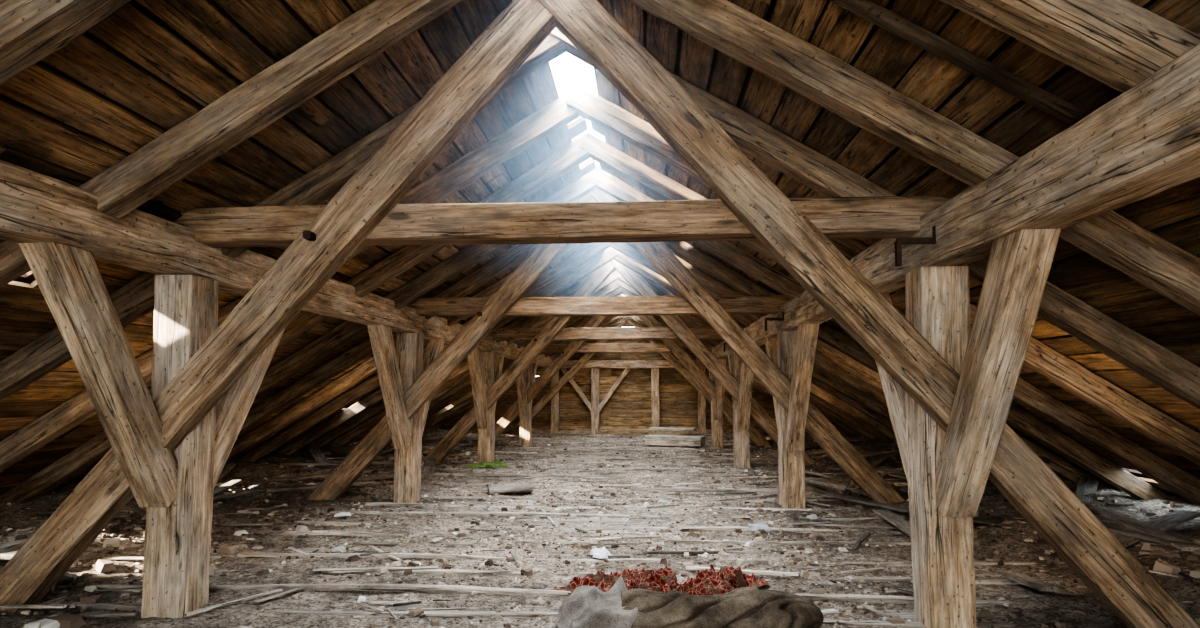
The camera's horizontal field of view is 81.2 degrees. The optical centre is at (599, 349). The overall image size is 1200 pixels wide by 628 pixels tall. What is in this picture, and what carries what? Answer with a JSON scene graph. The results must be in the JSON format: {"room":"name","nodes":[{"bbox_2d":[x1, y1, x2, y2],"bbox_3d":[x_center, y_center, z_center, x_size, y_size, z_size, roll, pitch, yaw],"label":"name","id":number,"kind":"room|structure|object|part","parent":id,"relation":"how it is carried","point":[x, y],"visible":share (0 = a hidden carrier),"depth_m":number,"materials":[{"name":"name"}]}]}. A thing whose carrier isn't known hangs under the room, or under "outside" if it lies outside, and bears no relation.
{"room":"attic","nodes":[
{"label":"attic","id":0,"kind":"room"},
{"bbox_2d":[0,0,1199,497],"bbox_3d":[0.083,0.050,7.369,9.454,2.791,17.894,0,-3,4],"label":"ceiling","id":1,"kind":"structure","parent":0,"point":[31,141],"depth_m":2.92,"materials":[{"name":"brown wood"}]},
{"bbox_2d":[0,0,1199,505],"bbox_3d":[0.071,0.038,7.192,9.147,2.866,17.288,0,-3,4],"label":"rafters","id":2,"kind":"object","parent":1,"relation":"attached to","point":[1118,44],"visible":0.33,"depth_m":3.37,"materials":[{"name":"brown wood"}]},
{"bbox_2d":[0,0,1199,479],"bbox_3d":[0.083,-0.040,7.374,9.515,2.891,17.900,0,-3,4],"label":"roof","id":3,"kind":"structure","parent":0,"point":[577,127],"depth_m":3.00,"materials":[{"name":"brown wood"}]},
{"bbox_2d":[0,161,554,366],"bbox_3d":[-1.651,-0.196,7.445,0.205,0.241,17.800,0,-3,4],"label":"purlin","id":4,"kind":"object","parent":3,"relation":"attached to","point":[36,210],"visible":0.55,"depth_m":2.90,"materials":[{"name":"brown wood"}]},
{"bbox_2d":[696,41,1199,366],"bbox_3d":[1.722,-0.209,7.228,0.204,0.235,17.800,0,-3,4],"label":"purlin","id":5,"kind":"object","parent":3,"relation":"attached to","point":[1146,139],"visible":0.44,"depth_m":1.97,"materials":[{"name":"brown wood"}]},
{"bbox_2d":[835,0,1086,121],"bbox_3d":[0.990,-0.919,2.085,0.823,0.512,0.071,0,-3,4],"label":"rafter","id":6,"kind":"structure","parent":3,"relation":"attached to","point":[913,29],"depth_m":2.06,"materials":[{"name":"brown wood"}]},
{"bbox_2d":[0,424,1199,627],"bbox_3d":[0.082,1.197,7.297,10.400,0.494,17.887,0,-3,4],"label":"floor","id":7,"kind":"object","parent":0,"point":[1069,598],"visible":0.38,"depth_m":4.39,"materials":[{"name":"grey wood"}]},
{"bbox_2d":[65,574,76,582],"bbox_3d":[-2.677,1.144,3.518,0.080,0.036,0.075,2,-4,-30],"label":"lump","id":8,"kind":"object","parent":7,"relation":"on","point":[74,576],"visible":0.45,"depth_m":3.51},
{"bbox_2d":[331,546,345,551],"bbox_3d":[-1.623,1.234,4.348,0.091,0.036,0.066,0,-3,4],"label":"lump","id":9,"kind":"object","parent":7,"relation":"on","point":[334,549],"visible":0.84,"depth_m":4.33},
{"bbox_2d":[334,512,351,516],"bbox_3d":[-2.012,1.282,5.470,0.132,0.030,0.059,1,-4,-24],"label":"paper scrap","id":10,"kind":"object","parent":7,"relation":"on","point":[341,513],"visible":1,"depth_m":5.45,"materials":[{"name":"white paper"}]},
{"bbox_2d":[465,461,508,467],"bbox_3d":[-1.439,1.490,9.147,0.551,0.041,0.620,-1,-3,10],"label":"moss patch","id":11,"kind":"object","parent":7,"relation":"on","point":[496,463],"visible":0.99,"depth_m":8.99,"materials":[{"name":"green plant"}]},
{"bbox_2d":[488,484,532,493],"bbox_3d":[-0.864,1.342,6.752,0.414,0.054,0.284,1,-3,-10],"label":"board","id":12,"kind":"object","parent":7,"relation":"on","point":[524,488],"visible":1,"depth_m":6.64,"materials":[{"name":"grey wood"}]},
{"bbox_2d":[59,436,1094,627],"bbox_3d":[0.732,1.501,8.769,6.664,0.088,12.337,0,-3,4],"label":"floorboards","id":13,"kind":"structure","parent":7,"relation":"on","point":[124,606],"depth_m":4.18,"materials":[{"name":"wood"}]},
{"bbox_2d":[808,514,816,518],"bbox_3d":[1.655,1.295,5.439,0.094,0.036,0.060,0,-3,4],"label":"lump","id":14,"kind":"object","parent":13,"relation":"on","point":[814,516],"visible":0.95,"depth_m":5.42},
{"bbox_2d":[555,576,642,627],"bbox_3d":[0.004,1.085,2.958,0.405,0.152,0.572,0,-3,4],"label":"blanket","id":15,"kind":"object","parent":7,"relation":"on","point":[587,606],"visible":0.77,"depth_m":2.91,"materials":[{"name":"grey fabric"}]},
{"bbox_2d":[0,427,1199,627],"bbox_3d":[0.152,1.365,8.614,8.552,0.312,13.552,0,-3,4],"label":"debris","id":16,"kind":"object","parent":7,"relation":"on","point":[72,620],"visible":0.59,"depth_m":4.50,"materials":[{"name":"grey wood"}]},
{"bbox_2d":[0,431,1199,627],"bbox_3d":[0.244,1.292,8.143,8.910,0.366,11.834,0,-3,4],"label":"scraps","id":17,"kind":"object","parent":7,"relation":"on","point":[1155,530],"visible":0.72,"depth_m":4.95,"materials":[{"name":"wood"}]},
{"bbox_2d":[0,0,1199,627],"bbox_3d":[-0.186,-0.212,3.192,5.130,2.952,1.723,0,-3,4],"label":"roof truss","id":18,"kind":"object","parent":7,"relation":"on","point":[947,387],"depth_m":2.98,"materials":[{"name":"brown wood"}]},
{"bbox_2d":[590,547,611,558],"bbox_3d":[0.004,1.198,4.143,0.135,0.046,0.126,-2,-4,30],"label":"crumpled paper","id":19,"kind":"object","parent":7,"relation":"on","point":[602,553],"visible":0.99,"depth_m":4.13,"materials":[{"name":"white paper"}]},
{"bbox_2d":[307,189,904,505],"bbox_3d":[0.013,-0.034,6.279,5.139,2.954,1.724,0,-3,4],"label":"roof truss","id":20,"kind":"object","parent":7,"relation":"on","point":[408,380],"depth_m":6.09,"materials":[{"name":"brown wood"}]},
{"bbox_2d":[471,317,763,434],"bbox_3d":[0.640,0.540,16.031,8.600,2.785,0.260,0,-3,4],"label":"frame","id":21,"kind":"object","parent":7,"relation":"on","point":[557,384],"visible":0.66,"depth_m":15.98,"materials":[{"name":"brown wood"}]},
{"bbox_3d":[0.643,1.863,15.990,8.600,0.133,0.172,0,-3,4],"label":"sill","id":22,"kind":"part","parent":21,"relation":"part of","materials":[{"name":"brown wood"}]},
{"bbox_2d":[422,260,813,467],"bbox_3d":[0.210,0.146,9.369,5.136,2.952,1.723,0,-3,4],"label":"roof truss","id":23,"kind":"object","parent":7,"relation":"on","point":[489,382],"depth_m":9.18,"materials":[{"name":"brown wood"}]},
{"bbox_2d":[495,294,772,447],"bbox_3d":[0.410,0.323,12.461,5.138,2.949,1.719,0,-3,4],"label":"roof truss","id":24,"kind":"object","parent":7,"relation":"on","point":[528,387],"depth_m":12.27,"materials":[{"name":"brown wood"}]},
{"bbox_2d":[552,564,767,594],"bbox_3d":[0.302,1.121,3.359,1.088,0.120,0.611,0,-3,4],"label":"dried leaves","id":25,"kind":"object","parent":7,"relation":"on","point":[727,579],"visible":0.63,"depth_m":3.41,"materials":[{"name":"red plant"}]},
{"bbox_2d":[658,499,667,503],"bbox_3d":[0.548,1.322,6.112,0.089,0.036,0.065,0,-3,4],"label":"lump","id":26,"kind":"object","parent":7,"relation":"on","point":[660,501],"visible":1,"depth_m":6.09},
{"bbox_2d":[645,427,704,446],"bbox_3d":[1.354,1.540,12.473,1.047,0.290,0.651,-1,-4,21],"label":"planks","id":27,"kind":"object","parent":7,"relation":"on","point":[665,440],"visible":1,"depth_m":12.21,"materials":[{"name":"brown wood"}]},
{"bbox_2d":[621,587,823,627],"bbox_3d":[0.494,1.069,2.857,0.826,0.171,0.370,0,-3,4],"label":"burlap sack","id":28,"kind":"object","parent":7,"relation":"on","point":[743,607],"visible":0.98,"depth_m":2.78,"materials":[{"name":"brown fabric"}]},
{"bbox_2d":[686,566,797,575],"bbox_3d":[0.757,1.186,3.760,0.592,0.025,0.023,-1,-3,16],"label":"stick","id":29,"kind":"object","parent":7,"relation":"on","point":[786,573],"visible":0.7,"depth_m":3.73,"materials":[{"name":"brown wood"}]},
{"bbox_2d":[748,522,770,531],"bbox_3d":[1.123,1.242,4.925,0.153,0.059,0.108,0,-3,4],"label":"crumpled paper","id":30,"kind":"object","parent":7,"relation":"on","point":[753,527],"visible":0.84,"depth_m":4.89,"materials":[{"name":"white paper"}]},
{"bbox_2d":[451,321,775,428],"bbox_3d":[0.654,0.514,16.246,9.240,2.844,0.085,0,-3,4],"label":"wall","id":31,"kind":"structure","parent":0,"point":[629,406],"depth_m":16.19,"materials":[{"name":"brown wood"}]}
]}

